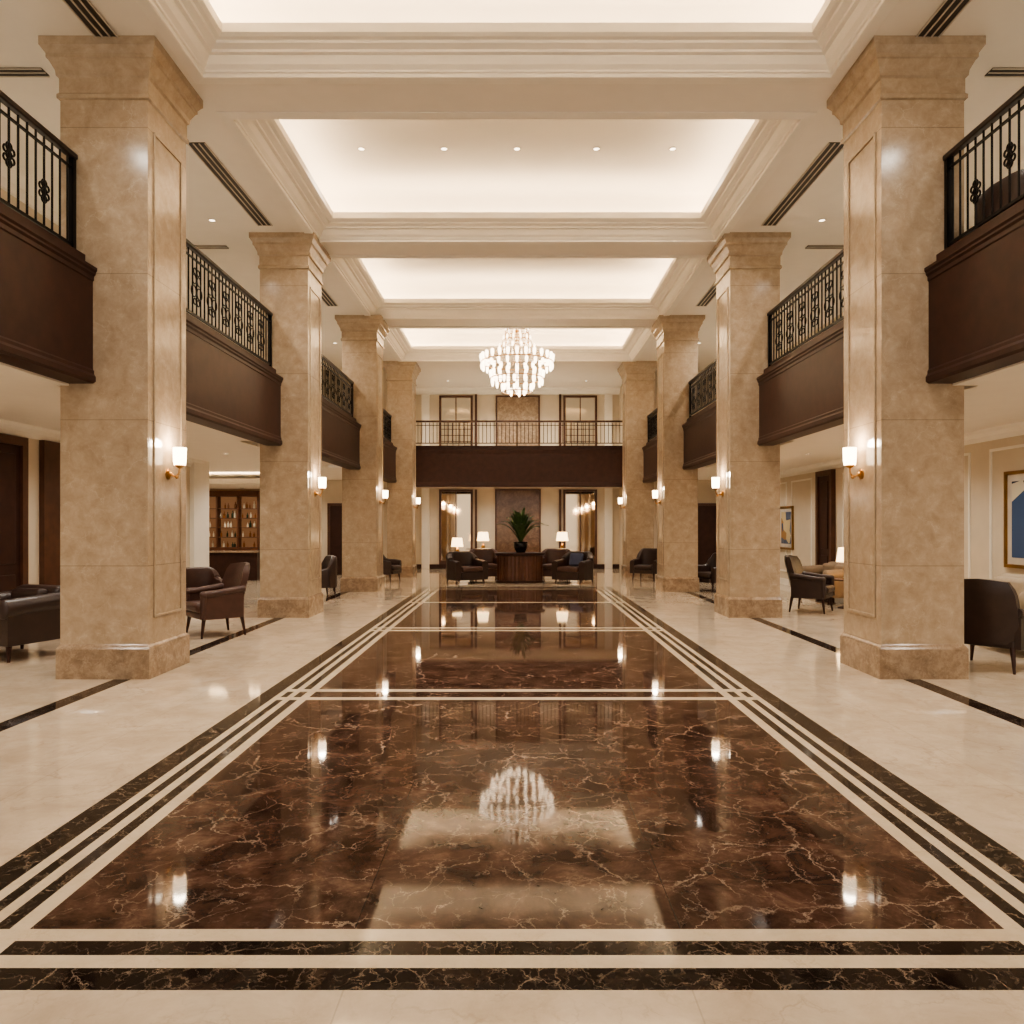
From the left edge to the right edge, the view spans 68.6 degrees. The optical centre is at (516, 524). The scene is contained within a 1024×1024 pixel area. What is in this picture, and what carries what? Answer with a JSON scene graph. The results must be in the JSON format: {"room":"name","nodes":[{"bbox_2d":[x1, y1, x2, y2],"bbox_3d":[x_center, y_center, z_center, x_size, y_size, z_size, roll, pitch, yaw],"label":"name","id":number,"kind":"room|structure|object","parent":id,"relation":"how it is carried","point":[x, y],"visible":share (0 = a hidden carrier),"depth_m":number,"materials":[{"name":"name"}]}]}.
{"room":"lobby","nodes":[
{"label":"lobby","id":0,"kind":"room"},
{"bbox_2d":[1,188,255,584],"bbox_3d":[-9.200,-1.700,10.100,4.000,6.600,28.200,0,0,0],"label":"wall","id":1,"kind":"structure","parent":0,"point":[33,444],"depth_m":11.19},
{"bbox_2d":[0,433,27,591],"bbox_3d":[-7.150,0.170,10.100,0.100,2.860,1.600,0,0,0],"label":"door","id":2,"kind":"structure","parent":1,"relation":"in","point":[13,449],"depth_m":10.58,"materials":[{"name":"brown wood"}]},
{"bbox_2d":[39,440,59,584],"bbox_3d":[-7.160,0.160,11.600,0.080,2.880,0.600,0,0,0],"label":"door","id":3,"kind":"structure","parent":1,"relation":"attached to","point":[49,451],"depth_m":11.42,"materials":[{"name":"brown wood"}]},
{"bbox_2d":[0,419,204,466],"bbox_3d":[-7.130,-1.365,6.500,0.140,0.170,21.000,0,0,0],"label":"trim","id":4,"kind":"structure","parent":1,"relation":"attached to","point":[6,427],"depth_m":11.01,"materials":[{"name":"paint"}]},
{"bbox_2d":[1,154,259,355],"bbox_3d":[-7.075,-4.850,10.100,0.250,0.300,28.200,0,0,0],"label":"trim","id":5,"kind":"structure","parent":1,"relation":"attached to","point":[13,171],"depth_m":11.31,"materials":[{"name":"paint"}]},
{"bbox_2d":[190,461,208,566],"bbox_3d":[-7.250,0.075,16.900,0.300,3.050,0.800,0,0,0],"label":"column","id":6,"kind":"structure","parent":1,"relation":"attached to","point":[199,472],"depth_m":16.77,"materials":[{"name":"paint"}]},
{"bbox_2d":[0,362,341,479],"bbox_3d":[-7.485,-1.900,10.100,7.030,0.900,28.200,0,0,0],"label":"ceiling","id":7,"kind":"structure","parent":0,"point":[26,397],"depth_m":11.04,"materials":[{"name":"paint"}]},
{"bbox_2d":[0,202,96,383],"bbox_3d":[-4.513,-2.140,5.400,0.295,1.340,4.800,0,0,0],"label":"balcony","id":8,"kind":"object","parent":7,"relation":"attached to","point":[46,284],"visible":1,"depth_m":7.00,"materials":[{"name":"brown wood"}]},
{"bbox_2d":[0,90,77,248],"bbox_3d":[-4.600,-3.330,5.400,0.080,1.040,4.800,0,0,0],"label":"balcony railing","id":9,"kind":"object","parent":8,"relation":"on","point":[71,156],"visible":1,"depth_m":7.21,"materials":[{"name":"black metal"}]},
{"bbox_2d":[186,312,282,445],"bbox_3d":[-4.183,-2.025,10.825,0.295,1.310,4.250,0,0,0],"label":"balcony","id":10,"kind":"object","parent":7,"relation":"attached to","point":[230,390],"visible":0.66,"depth_m":10.65,"materials":[{"name":"brown wood"}]},
{"bbox_2d":[186,238,272,366],"bbox_3d":[-4.250,-3.170,10.825,0.080,0.980,4.250,0,0,0],"label":"balcony railing","id":11,"kind":"object","parent":10,"relation":"on","point":[189,245],"visible":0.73,"depth_m":11.07,"materials":[{"name":"black metal"}]},
{"bbox_2d":[322,397,360,469],"bbox_3d":[-3.882,-1.935,15.925,0.295,1.210,4.150,0,0,0],"label":"balcony","id":12,"kind":"object","parent":7,"relation":"attached to","point":[340,430],"visible":0.66,"depth_m":15.97,"materials":[{"name":"brown wood"}]},
{"bbox_2d":[322,354,353,416],"bbox_3d":[-3.950,-2.990,15.925,0.080,0.900,4.150,0,0,0],"label":"balcony railing","id":13,"kind":"object","parent":12,"relation":"on","point":[348,380],"visible":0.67,"depth_m":16.48,"materials":[{"name":"black metal"}]},
{"bbox_2d":[209,370,386,560],"bbox_3d":[-7.475,-1.700,24.300,7.450,6.600,0.200,0,0,0],"label":"wall","id":14,"kind":"structure","parent":0,"point":[332,493],"depth_m":24.20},
{"bbox_2d":[209,478,259,489],"bbox_3d":[-8.800,-1.210,22.400,4.400,0.140,3.600,0,0,0],"label":"trim","id":15,"kind":"structure","parent":14,"relation":"attached to","point":[214,483],"depth_m":20.86,"materials":[{"name":"paint"}]},
{"bbox_2d":[327,503,341,574],"bbox_3d":[-5.800,0.450,24.160,0.600,2.300,0.080,0,0,0],"label":"door","id":16,"kind":"structure","parent":14,"relation":"in","point":[334,510],"depth_m":24.15,"materials":[{"name":"brown wood"}]},
{"bbox_2d":[0,569,1023,1023],"bbox_3d":[-1.900,1.600,11.850,18.600,0.001,31.700,0,0,0],"label":"floor","id":17,"kind":"structure","parent":0,"point":[423,798],"depth_m":4.03,"materials":[{"name":"beige stone"}]},
{"bbox_2d":[0,584,59,662],"bbox_3d":[-6.155,1.181,9.187,0.990,0.842,0.948,0,0,20],"label":"armchair","id":18,"kind":"object","parent":17,"relation":"on","point":[29,613],"visible":0.89,"depth_m":8.95,"materials":[{"name":"leather"}]},
{"bbox_2d":[11,588,47,598],"bbox_3d":[-6.088,0.965,9.369,0.520,0.350,0.160,0,0,20],"label":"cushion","id":19,"kind":"object","parent":18,"relation":"on","point":[17,592],"depth_m":9.31,"materials":[{"name":"leather"}]},
{"bbox_2d":[38,35,202,678],"bbox_3d":[-4.295,-1.700,8.250,1.190,6.600,1.180,0,0,0],"label":"column","id":20,"kind":"structure","parent":17,"relation":"on","point":[127,108],"depth_m":7.80,"materials":[{"name":"stone"}]},
{"bbox_2d":[165,447,186,479],"bbox_3d":[-3.739,-0.675,8.250,0.202,0.350,0.144,0,0,0],"label":"wall sconce","id":21,"kind":"object","parent":20,"relation":"attached to","point":[179,453],"visible":1,"depth_m":8.20,"materials":[{"name":"glass"}]},
{"bbox_2d":[186,567,222,587],"bbox_3d":[-5.758,1.191,13.611,0.822,0.822,0.806,0,0,-35],"label":"armchair","id":22,"kind":"object","parent":17,"relation":"on","point":[195,576],"visible":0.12,"depth_m":13.86,"materials":[{"name":"brown leather"}]},
{"bbox_2d":[186,562,249,638],"bbox_3d":[-4.367,1.079,10.980,0.831,1.048,0.793,0,0,-42],"label":"armchair","id":23,"kind":"object","parent":17,"relation":"on","point":[224,600],"visible":0.94,"depth_m":10.78,"materials":[{"name":"brown leather"}]},
{"bbox_2d":[186,600,199,612],"bbox_3d":[-4.454,1.173,10.902,0.597,0.134,0.597,0,0,-42],"label":"seat cushion","id":24,"kind":"object","parent":23,"relation":"on","point":[192,606],"depth_m":10.69,"materials":[{"name":"brown leather"}]},
{"bbox_2d":[209,491,259,549],"bbox_3d":[-9.150,0.260,23.890,2.000,2.680,0.560,0,0,0],"label":"bar cabinet","id":25,"kind":"object","parent":17,"relation":"on","point":[217,499],"visible":0.44,"depth_m":23.93,"materials":[{"name":"brown"}]},
{"bbox_2d":[209,550,259,579],"bbox_3d":[-9.000,1.175,21.875,3.100,0.850,0.650,0,0,0],"label":"bar counter","id":26,"kind":"object","parent":17,"relation":"on","point":[219,560],"depth_m":21.65,"materials":[{"name":"brown wood"}]},
{"bbox_2d":[209,550,259,552],"bbox_3d":[-9.000,0.775,21.875,3.100,0.050,0.650,0,0,0],"label":"countertop","id":27,"kind":"structure","parent":26,"relation":"on","point":[210,551],"depth_m":21.55,"materials":[{"name":"stone"}]},
{"bbox_2d":[249,232,330,617],"bbox_3d":[-4.025,-1.700,13.400,1.110,6.600,1.180,0,0,0],"label":"column","id":28,"kind":"structure","parent":17,"relation":"on","point":[292,265],"depth_m":12.95,"materials":[{"name":"stone"}]},
{"bbox_2d":[322,555,336,596],"bbox_3d":[-4.439,1.141,16.706,0.806,0.922,0.822,0,0,-30],"label":"armchair","id":29,"kind":"object","parent":17,"relation":"on","point":[329,564],"visible":0.47,"depth_m":16.52,"materials":[{"name":"leather"}]},
{"bbox_2d":[335,315,389,591],"bbox_3d":[-3.785,-1.700,18.450,1.110,6.600,1.180,0,0,0],"label":"column","id":30,"kind":"structure","parent":17,"relation":"on","point":[363,337],"depth_m":18.00,"materials":[{"name":"stone"}]},
{"bbox_2d":[383,554,401,581],"bbox_3d":[-3.763,1.141,21.303,0.806,0.922,0.822,0,0,15],"label":"armchair","id":31,"kind":"object","parent":17,"relation":"on","point":[390,566],"visible":0.42,"depth_m":21.04,"materials":[{"name":"leather"}]},
{"bbox_2d":[383,361,420,576],"bbox_3d":[-3.605,-1.700,23.450,1.050,6.600,1.180,0,0,0],"label":"column","id":32,"kind":"structure","parent":17,"relation":"on","point":[401,376],"depth_m":23.00,"materials":[{"name":"stone"}]},
{"bbox_2d":[383,437,396,482],"bbox_3d":[-3.822,-1.905,20.950,0.295,1.210,4.100,0,0,0],"label":"balcony","id":33,"kind":"object","parent":32,"relation":"attached to","point":[389,450],"visible":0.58,"depth_m":21.88,"materials":[{"name":"brown wood"}]},
{"bbox_2d":[383,408,391,440],"bbox_3d":[-3.880,-2.935,20.950,0.080,0.850,4.100,0,0,0],"label":"balcony railing","id":34,"kind":"object","parent":33,"relation":"on","point":[387,419],"visible":0.29,"depth_m":22.40,"materials":[{"name":"black metal"}]},
{"bbox_2d":[446,551,487,583],"bbox_3d":[-1.434,1.172,20.773,1.027,0.864,0.904,0,0,-32],"label":"armchair","id":35,"kind":"object","parent":17,"relation":"on","point":[460,565],"visible":1,"depth_m":20.60,"materials":[{"name":"leather"}]},
{"bbox_2d":[470,548,497,577],"bbox_3d":[-0.956,1.152,22.176,1.027,0.904,0.904,0,0,-12],"label":"armchair","id":36,"kind":"object","parent":17,"relation":"on","point":[487,554],"visible":0.32,"depth_m":22.40,"materials":[{"name":"brown leather"}]},
{"bbox_2d":[494,552,544,583],"bbox_3d":[0.080,1.185,21.000,1.420,0.830,1.051,0,0,0],"label":"reception desk","id":37,"kind":"object","parent":17,"relation":"on","point":[512,567],"visible":0.97,"depth_m":20.60,"materials":[{"name":"brown wood"}]},
{"bbox_2d":[494,552,544,555],"bbox_3d":[0.080,0.805,21.000,1.420,0.070,1.051,0,0,0],"label":"countertop","id":38,"kind":"structure","parent":37,"relation":"on","point":[496,553],"depth_m":20.58,"materials":[{"name":"brown wood"}]},
{"bbox_2d":[496,507,548,552],"bbox_3d":[0.163,0.134,21.015,1.299,1.271,1.406,0,0,25],"label":"potted plant","id":39,"kind":"object","parent":37,"relation":"on","point":[520,522],"visible":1,"depth_m":20.84,"materials":[{"name":"green plant"}]},
{"bbox_2d":[542,548,569,577],"bbox_3d":[1.126,1.152,22.176,1.027,0.904,0.904,0,0,12],"label":"armchair","id":40,"kind":"object","parent":17,"relation":"on","point":[551,554],"visible":0.28,"depth_m":22.41,"materials":[{"name":"brown leather"}]},
{"bbox_2d":[552,551,593,583],"bbox_3d":[1.594,1.172,20.773,1.027,0.864,0.904,0,0,32],"label":"armchair","id":41,"kind":"object","parent":17,"relation":"on","point":[561,569],"visible":0.98,"depth_m":20.51,"materials":[{"name":"leather"}]},
{"bbox_2d":[569,553,583,565],"bbox_3d":[1.648,0.958,20.825,0.400,0.349,0.177,0,0,32],"label":"throw pillow","id":42,"kind":"object","parent":41,"relation":"on","point":[575,558],"visible":0.79,"depth_m":20.78,"materials":[{"name":"blue fabric"}]},
{"bbox_2d":[617,361,656,576],"bbox_3d":[3.780,-1.700,23.450,1.120,6.600,1.180,0,0,0],"label":"column","id":43,"kind":"structure","parent":17,"relation":"on","point":[637,377],"depth_m":23.00,"materials":[{"name":"stone"}]},
{"bbox_2d":[630,548,656,581],"bbox_3d":[3.756,1.141,21.611,0.822,0.922,0.806,0,0,30],"label":"armchair","id":44,"kind":"object","parent":17,"relation":"on","point":[645,562],"visible":0.75,"depth_m":21.63,"materials":[{"name":"leather"}]},
{"bbox_2d":[651,315,704,591],"bbox_3d":[3.935,-1.700,18.450,1.090,6.600,1.180,0,0,0],"label":"column","id":45,"kind":"structure","parent":17,"relation":"on","point":[676,336],"depth_m":18.00,"materials":[{"name":"stone"}]},
{"bbox_2d":[698,552,715,592],"bbox_3d":[4.761,1.141,18.206,0.806,0.922,0.822,0,0,-30],"label":"armchair","id":46,"kind":"object","parent":17,"relation":"on","point":[706,572],"visible":0.44,"depth_m":18.04,"materials":[{"name":"leather"}]},
{"bbox_2d":[707,232,790,617],"bbox_3d":[4.110,-1.700,13.400,1.140,6.600,1.180,0,0,0],"label":"column","id":47,"kind":"structure","parent":17,"relation":"on","point":[746,266],"depth_m":12.95,"materials":[{"name":"stone"}]},
{"bbox_2d":[784,555,834,613],"bbox_3d":[5.414,1.084,13.925,0.823,1.038,0.785,0,0,35],"label":"armchair","id":48,"kind":"object","parent":17,"relation":"on","point":[806,585],"visible":1,"depth_m":13.69,"materials":[{"name":"leather"}]},
{"bbox_2d":[802,561,843,604],"bbox_3d":[6.586,1.202,15.800,0.878,0.803,1.690,0,0,0],"label":"table","id":49,"kind":"object","parent":17,"relation":"on","point":[835,569],"visible":0.3,"depth_m":15.06,"materials":[{"name":"brown wood"}]},
{"bbox_2d":[827,35,985,678],"bbox_3d":[4.220,-1.700,8.250,1.140,6.600,1.180,0,0,0],"label":"column","id":50,"kind":"structure","parent":17,"relation":"on","point":[899,107],"depth_m":7.80,"materials":[{"name":"stone"}]},
{"bbox_2d":[843,447,863,479],"bbox_3d":[3.689,-0.675,8.250,0.202,0.350,0.144,0,0,0],"label":"wall sconce","id":51,"kind":"object","parent":50,"relation":"attached to","point":[849,453],"visible":1,"depth_m":8.21,"materials":[{"name":"glass"}]},
{"bbox_2d":[964,579,1023,674],"bbox_3d":[5.317,1.094,8.422,0.807,1.017,0.770,0,0,-40],"label":"armchair","id":52,"kind":"object","parent":17,"relation":"on","point":[993,615],"visible":0.71,"depth_m":8.12,"materials":[{"name":"leather"}]},
{"bbox_2d":[988,574,1023,608],"bbox_3d":[6.486,1.141,9.750,0.978,0.923,1.890,0,0,0],"label":"sofa","id":53,"kind":"object","parent":17,"relation":"on","point":[1017,581],"visible":0.15,"depth_m":9.97,"materials":[{"name":"beige fabric"}]},
{"bbox_2d":[0,0,1023,386],"bbox_3d":[0.000,-5.050,11.850,14.800,0.100,31.700,0,0,0],"label":"ceiling","id":54,"kind":"structure","parent":0,"point":[21,21],"depth_m":9.63,"materials":[{"name":"paint"}]},
{"bbox_2d":[0,68,49,76],"bbox_3d":[-6.100,-4.990,8.270,1.800,0.020,0.152,0,0,0],"label":"ceiling vent","id":55,"kind":"object","parent":54,"relation":"in","point":[4,72],"visible":1,"depth_m":8.27,"materials":[{"name":"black metal"}]},
{"bbox_2d":[62,0,117,36],"bbox_3d":[-4.195,-4.990,6.700,0.244,0.020,2.400,0,0,0],"label":"ceiling vent","id":56,"kind":"object","parent":54,"relation":"in","point":[83,10],"visible":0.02,"depth_m":7.37,"materials":[{"name":"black metal"}]},
{"bbox_2d":[187,142,272,225],"bbox_3d":[-4.195,-4.990,11.150,0.244,0.020,2.700,0,0,0],"label":"ceiling vent","id":57,"kind":"object","parent":54,"relation":"in","point":[204,153],"visible":0.9,"depth_m":10.90,"materials":[{"name":"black metal"}]},
{"bbox_2d":[696,283,715,306],"bbox_3d":[4.195,-4.990,15.850,0.244,0.020,2.500,0,0,0],"label":"ceiling vent","id":58,"kind":"object","parent":54,"relation":"in","point":[707,298],"visible":0.51,"depth_m":16.43,"materials":[{"name":"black metal"}]},
{"bbox_2d":[761,142,843,225],"bbox_3d":[4.195,-4.990,11.150,0.244,0.020,2.700,0,0,0],"label":"ceiling vent","id":59,"kind":"object","parent":54,"relation":"in","point":[829,153],"visible":0.87,"depth_m":10.90,"materials":[{"name":"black metal"}]},
{"bbox_2d":[916,0,971,36],"bbox_3d":[4.195,-4.990,6.700,0.244,0.020,2.400,0,0,0],"label":"ceiling vent","id":60,"kind":"object","parent":54,"relation":"in","point":[949,10],"visible":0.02,"depth_m":7.37,"materials":[{"name":"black metal"}]},
{"bbox_2d":[984,68,1023,76],"bbox_3d":[6.100,-4.990,8.270,1.800,0.020,0.152,0,0,0],"label":"ceiling vent","id":61,"kind":"object","parent":54,"relation":"in","point":[994,72],"visible":1,"depth_m":8.27,"materials":[{"name":"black metal"}]},
{"bbox_2d":[279,120,754,211],"bbox_3d":[0.000,-5.595,11.200,7.100,0.650,4.100,0,0,0],"label":"ceiling","id":62,"kind":"structure","parent":0,"point":[402,167],"depth_m":12.18,"materials":[{"name":"paint"}]},
{"bbox_2d":[217,112,816,244],"bbox_3d":[0.000,-5.168,11.200,7.260,0.385,4.260,0,0,0],"label":"trim","id":63,"kind":"structure","parent":62,"relation":"attached to","point":[261,135],"depth_m":12.16,"materials":[{"name":"paint"}]},
{"bbox_2d":[209,0,824,22],"bbox_3d":[0.000,-5.595,6.375,7.100,0.650,4.050,0,0,0],"label":"ceiling","id":64,"kind":"structure","parent":0,"point":[228,11],"depth_m":8.36,"materials":[{"name":"paint"}]},
{"bbox_2d":[135,0,898,83],"bbox_3d":[0.000,-5.168,6.375,7.260,0.385,4.210,0,0,0],"label":"trim","id":65,"kind":"structure","parent":64,"relation":"attached to","point":[210,50],"depth_m":8.17,"materials":[{"name":"paint"}]},
{"bbox_2d":[360,258,673,298],"bbox_3d":[0.000,-5.595,16.050,7.100,0.650,4.200,0,0,0],"label":"ceiling","id":66,"kind":"structure","parent":0,"point":[395,278],"depth_m":17.91,"materials":[{"name":"paint"}]},
{"bbox_2d":[328,255,707,319],"bbox_3d":[0.000,-5.168,16.050,7.260,0.385,4.360,0,0,0],"label":"trim","id":67,"kind":"structure","parent":66,"relation":"attached to","point":[350,270],"depth_m":17.75,"materials":[{"name":"paint"}]},
{"bbox_2d":[402,329,631,345],"bbox_3d":[0.000,-5.595,20.900,7.100,0.650,3.900,0,0,0],"label":"ceiling","id":68,"kind":"structure","parent":0,"point":[416,337],"depth_m":22.82,"materials":[{"name":"paint"}]},
{"bbox_2d":[479,329,554,396],"bbox_3d":[0.000,-4.761,20.900,2.081,2.319,2.091,0,0,0],"label":"chandelier","id":69,"kind":"object","parent":68,"relation":"hanging from","point":[484,361],"visible":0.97,"depth_m":20.65,"materials":[{"name":"clear glass"}]},
{"bbox_2d":[384,326,653,361],"bbox_3d":[0.000,-5.168,20.900,7.260,0.385,4.060,0,0,0],"label":"trim","id":70,"kind":"structure","parent":68,"relation":"attached to","point":[639,337],"depth_m":22.45,"materials":[{"name":"paint"}]},
{"bbox_2d":[416,395,618,563],"bbox_3d":[0.000,-1.700,27.600,7.900,6.600,0.200,0,0,0],"label":"wall","id":71,"kind":"structure","parent":0,"point":[486,404],"depth_m":27.50,"materials":[{"name":"paint"}]},
{"bbox_2d":[421,394,428,568],"bbox_3d":[-3.350,-1.590,27.450,0.280,6.380,0.100,0,0,0],"label":"trim","id":72,"kind":"structure","parent":71,"relation":"attached to","point":[424,397],"depth_m":27.40,"materials":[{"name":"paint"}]},
{"bbox_2d":[439,395,472,445],"bbox_3d":[-2.235,-3.520,27.470,1.230,2.440,0.060,0,0,0],"label":"window","id":73,"kind":"structure","parent":71,"relation":"in","point":[451,407],"depth_m":27.47,"materials":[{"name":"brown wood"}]},
{"bbox_2d":[439,489,472,563],"bbox_3d":[-2.235,0.070,27.465,1.230,2.740,0.070,0,0,0],"label":"mirror","id":74,"kind":"object","parent":71,"relation":"attached to","point":[455,505],"visible":0.74,"depth_m":27.47,"materials":[{"name":"beige mirror"}]},
{"bbox_2d":[497,397,537,445],"bbox_3d":[0.030,-3.520,27.485,1.500,2.320,0.030,0,0,0],"label":"wall panel","id":75,"kind":"object","parent":71,"relation":"attached to","point":[508,408],"depth_m":27.47,"materials":[{"name":"stone"}]},
{"bbox_2d":[416,564,618,568],"bbox_3d":[0.000,1.520,27.480,7.500,0.160,0.040,0,0,0],"label":"baseboard","id":76,"kind":"structure","parent":71,"relation":"attached to","point":[431,566],"depth_m":27.46,"materials":[{"name":"brown wood"}]},
{"bbox_2d":[497,491,538,551],"bbox_3d":[0.035,0.060,27.485,1.550,2.640,0.030,0,0,0],"label":"wall panel","id":77,"kind":"object","parent":71,"relation":"attached to","point":[506,500],"depth_m":27.47,"materials":[{"name":"brown stone"}]},
{"bbox_2d":[416,387,619,394],"bbox_3d":[0.000,-4.890,27.350,7.500,0.220,0.300,0,0,0],"label":"trim","id":78,"kind":"structure","parent":71,"relation":"attached to","point":[419,390],"depth_m":27.37,"materials":[{"name":"paint"}]},
{"bbox_2d":[475,394,560,551],"bbox_3d":[0.040,-1.670,27.460,3.160,6.220,0.080,0,0,0],"label":"trim","id":79,"kind":"structure","parent":71,"relation":"attached to","point":[538,396],"depth_m":27.44,"materials":[{"name":"brown wood"}]},
{"bbox_2d":[563,395,596,445],"bbox_3d":[2.315,-3.520,27.470,1.230,2.440,0.060,0,0,0],"label":"window","id":80,"kind":"structure","parent":71,"relation":"in","point":[575,407],"depth_m":27.47,"materials":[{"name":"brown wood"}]},
{"bbox_2d":[563,489,596,563],"bbox_3d":[2.315,0.070,27.465,1.230,2.740,0.070,0,0,0],"label":"mirror","id":81,"kind":"object","parent":71,"relation":"attached to","point":[579,505],"visible":0.74,"depth_m":27.47,"materials":[{"name":"beige mirror"}]},
{"bbox_2d":[605,394,612,568],"bbox_3d":[3.350,-1.590,27.450,0.280,6.380,0.100,0,0,0],"label":"trim","id":82,"kind":"structure","parent":71,"relation":"attached to","point":[608,397],"depth_m":27.40,"materials":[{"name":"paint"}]},
{"bbox_2d":[416,487,620,487],"bbox_3d":[0.000,-1.825,26.125,7.500,0.950,2.750,0,0,0],"label":"ceiling","id":83,"kind":"structure","parent":0,"point":[416,487],"depth_m":27.00,"materials":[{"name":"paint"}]},
{"bbox_2d":[416,446,621,486],"bbox_3d":[0.000,-1.925,24.602,7.500,1.350,0.295,0,0,0],"label":"balcony","id":84,"kind":"object","parent":83,"relation":"attached to","point":[436,466],"visible":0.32,"depth_m":24.50,"materials":[{"name":"brown wood"}]},
{"bbox_2d":[416,420,621,445],"bbox_3d":[0.000,-3.015,24.620,7.500,0.830,0.080,0,0,0],"label":"balcony railing","id":85,"kind":"object","parent":84,"relation":"on","point":[516,421],"visible":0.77,"depth_m":24.61,"materials":[{"name":"brown metal"}]},
{"bbox_2d":[619,386,621,568],"bbox_3d":[3.850,-1.700,25.950,0.200,6.600,3.100,0,0,0],"label":"wall","id":86,"kind":"structure","parent":0,"point":[620,394],"depth_m":27.17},
{"bbox_2d":[654,370,715,574],"bbox_3d":[5.575,-1.700,24.300,3.650,6.600,0.200,0,0,0],"label":"wall","id":87,"kind":"structure","parent":0,"point":[706,493],"depth_m":24.20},
{"bbox_2d":[698,503,715,564],"bbox_3d":[6.250,0.450,24.160,1.000,2.300,0.080,0,0,0],"label":"door","id":88,"kind":"structure","parent":87,"relation":"in","point":[706,512],"depth_m":24.15,"materials":[{"name":"brown wood"}]},
{"bbox_2d":[698,361,1023,479],"bbox_3d":[5.600,-1.875,10.100,3.200,0.850,28.200,0,0,0],"label":"ceiling","id":89,"kind":"structure","parent":0,"point":[994,398],"depth_m":10.12,"materials":[{"name":"paint"}]},
{"bbox_2d":[642,437,656,482],"bbox_3d":[3.982,-1.905,20.950,0.295,1.210,4.100,0,0,0],"label":"balcony","id":90,"kind":"object","parent":89,"relation":"attached to","point":[650,450],"visible":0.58,"depth_m":21.80,"materials":[{"name":"brown wood"}]},
{"bbox_2d":[647,408,656,441],"bbox_3d":[4.030,-2.935,20.950,0.080,0.850,4.100,0,0,0],"label":"balcony railing","id":91,"kind":"object","parent":90,"relation":"on","point":[652,417],"visible":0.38,"depth_m":22.31,"materials":[{"name":"black metal"}]},
{"bbox_2d":[682,401,715,469],"bbox_3d":[4.103,-1.935,15.925,0.295,1.210,4.150,0,0,0],"label":"balcony","id":92,"kind":"object","parent":89,"relation":"attached to","point":[699,430],"visible":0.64,"depth_m":16.35,"materials":[{"name":"brown wood"}]},
{"bbox_2d":[688,359,715,417],"bbox_3d":[4.150,-2.990,15.925,0.080,0.900,4.150,0,0,0],"label":"balcony railing","id":93,"kind":"object","parent":92,"relation":"on","point":[692,400],"visible":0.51,"depth_m":16.74,"materials":[{"name":"black metal"}]},
{"bbox_2d":[756,320,843,445],"bbox_3d":[4.282,-2.025,10.825,0.295,1.310,4.250,0,0,0],"label":"balcony","id":94,"kind":"object","parent":89,"relation":"attached to","point":[801,394],"visible":0.66,"depth_m":10.90,"materials":[{"name":"brown wood"}]},
{"bbox_2d":[767,248,843,366],"bbox_3d":[4.350,-3.170,10.825,0.080,0.980,4.250,0,0,0],"label":"balcony railing","id":95,"kind":"object","parent":94,"relation":"on","point":[838,256],"visible":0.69,"depth_m":11.32,"materials":[{"name":"black metal"}]},
{"bbox_2d":[924,199,1023,383],"bbox_3d":[4.383,-2.140,5.400,0.295,1.340,4.800,0,0,0],"label":"balcony","id":96,"kind":"object","parent":89,"relation":"attached to","point":[976,283],"visible":1,"depth_m":6.96,"materials":[{"name":"brown wood"}]},
{"bbox_2d":[943,86,1023,248],"bbox_3d":[4.460,-3.325,5.400,0.080,1.030,4.800,0,0,0],"label":"balcony railing","id":97,"kind":"object","parent":96,"relation":"on","point":[948,158],"visible":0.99,"depth_m":7.17,"materials":[{"name":"black metal"}]},
{"bbox_2d":[977,169,1023,223],"bbox_3d":[5.007,-2.799,7.250,0.876,1.002,0.992,0,0,0],"label":"armchair","id":98,"kind":"object","parent":89,"relation":"on","point":[1014,176],"visible":0.09,"depth_m":7.14,"materials":[{"name":"leather"}]},
{"bbox_2d":[780,312,1023,578],"bbox_3d":[7.300,-1.700,10.100,0.200,6.600,28.200,0,0,0],"label":"wall","id":99,"kind":"structure","parent":0,"point":[1003,461],"depth_m":11.75,"materials":[{"name":"paint"}]},
{"bbox_2d":[780,506,793,549],"bbox_3d":[7.175,0.075,20.000,0.050,1.150,1.000,0,0,0],"label":"framed painting","id":100,"kind":"object","parent":99,"relation":"attached to","point":[786,512],"visible":0.83,"depth_m":19.89,"materials":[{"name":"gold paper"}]},
{"bbox_2d":[815,469,835,564],"bbox_3d":[7.150,0.170,17.400,0.100,2.860,0.900,0,0,0],"label":"door","id":101,"kind":"structure","parent":99,"relation":"in","point":[825,481],"depth_m":17.31,"materials":[{"name":"brown wood"}]},
{"bbox_2d":[842,473,843,562],"bbox_3d":[7.190,0.050,15.875,0.020,2.400,1.350,0,0,0],"label":"trim","id":102,"kind":"structure","parent":99,"relation":"attached to","point":[842,473],"depth_m":16.53,"materials":[{"name":"paint"}]},
{"bbox_2d":[780,421,1023,477],"bbox_3d":[7.130,-1.365,10.100,0.140,0.170,28.200,0,0,0],"label":"trim","id":103,"kind":"structure","parent":99,"relation":"attached to","point":[1013,429],"depth_m":11.66,"materials":[{"name":"paint"}]},
{"bbox_2d":[780,161,1023,352],"bbox_3d":[7.075,-4.850,10.100,0.250,0.300,28.200,0,0,0],"label":"trim","id":104,"kind":"structure","parent":99,"relation":"attached to","point":[971,205],"depth_m":16.74,"materials":[{"name":"paint"}]},
{"bbox_2d":[964,453,970,578],"bbox_3d":[7.190,0.050,12.575,0.020,2.400,1.350,0,0,0],"label":"trim","id":105,"kind":"structure","parent":99,"relation":"attached to","point":[965,454],"depth_m":11.90,"materials":[{"name":"paint"}]},
{"bbox_2d":[989,444,1023,578],"bbox_3d":[7.190,0.050,10.725,0.020,2.400,1.350,0,0,0],"label":"trim","id":106,"kind":"structure","parent":99,"relation":"attached to","point":[1020,445],"depth_m":11.37,"materials":[{"name":"paint"}]},
{"bbox_2d":[1004,470,1023,568],"bbox_3d":[7.175,-0.080,10.385,0.050,1.400,1.270,0,0,0],"label":"framed painting","id":107,"kind":"object","parent":99,"relation":"attached to","point":[1013,480],"visible":1,"depth_m":10.81,"materials":[{"name":"gold metal"}]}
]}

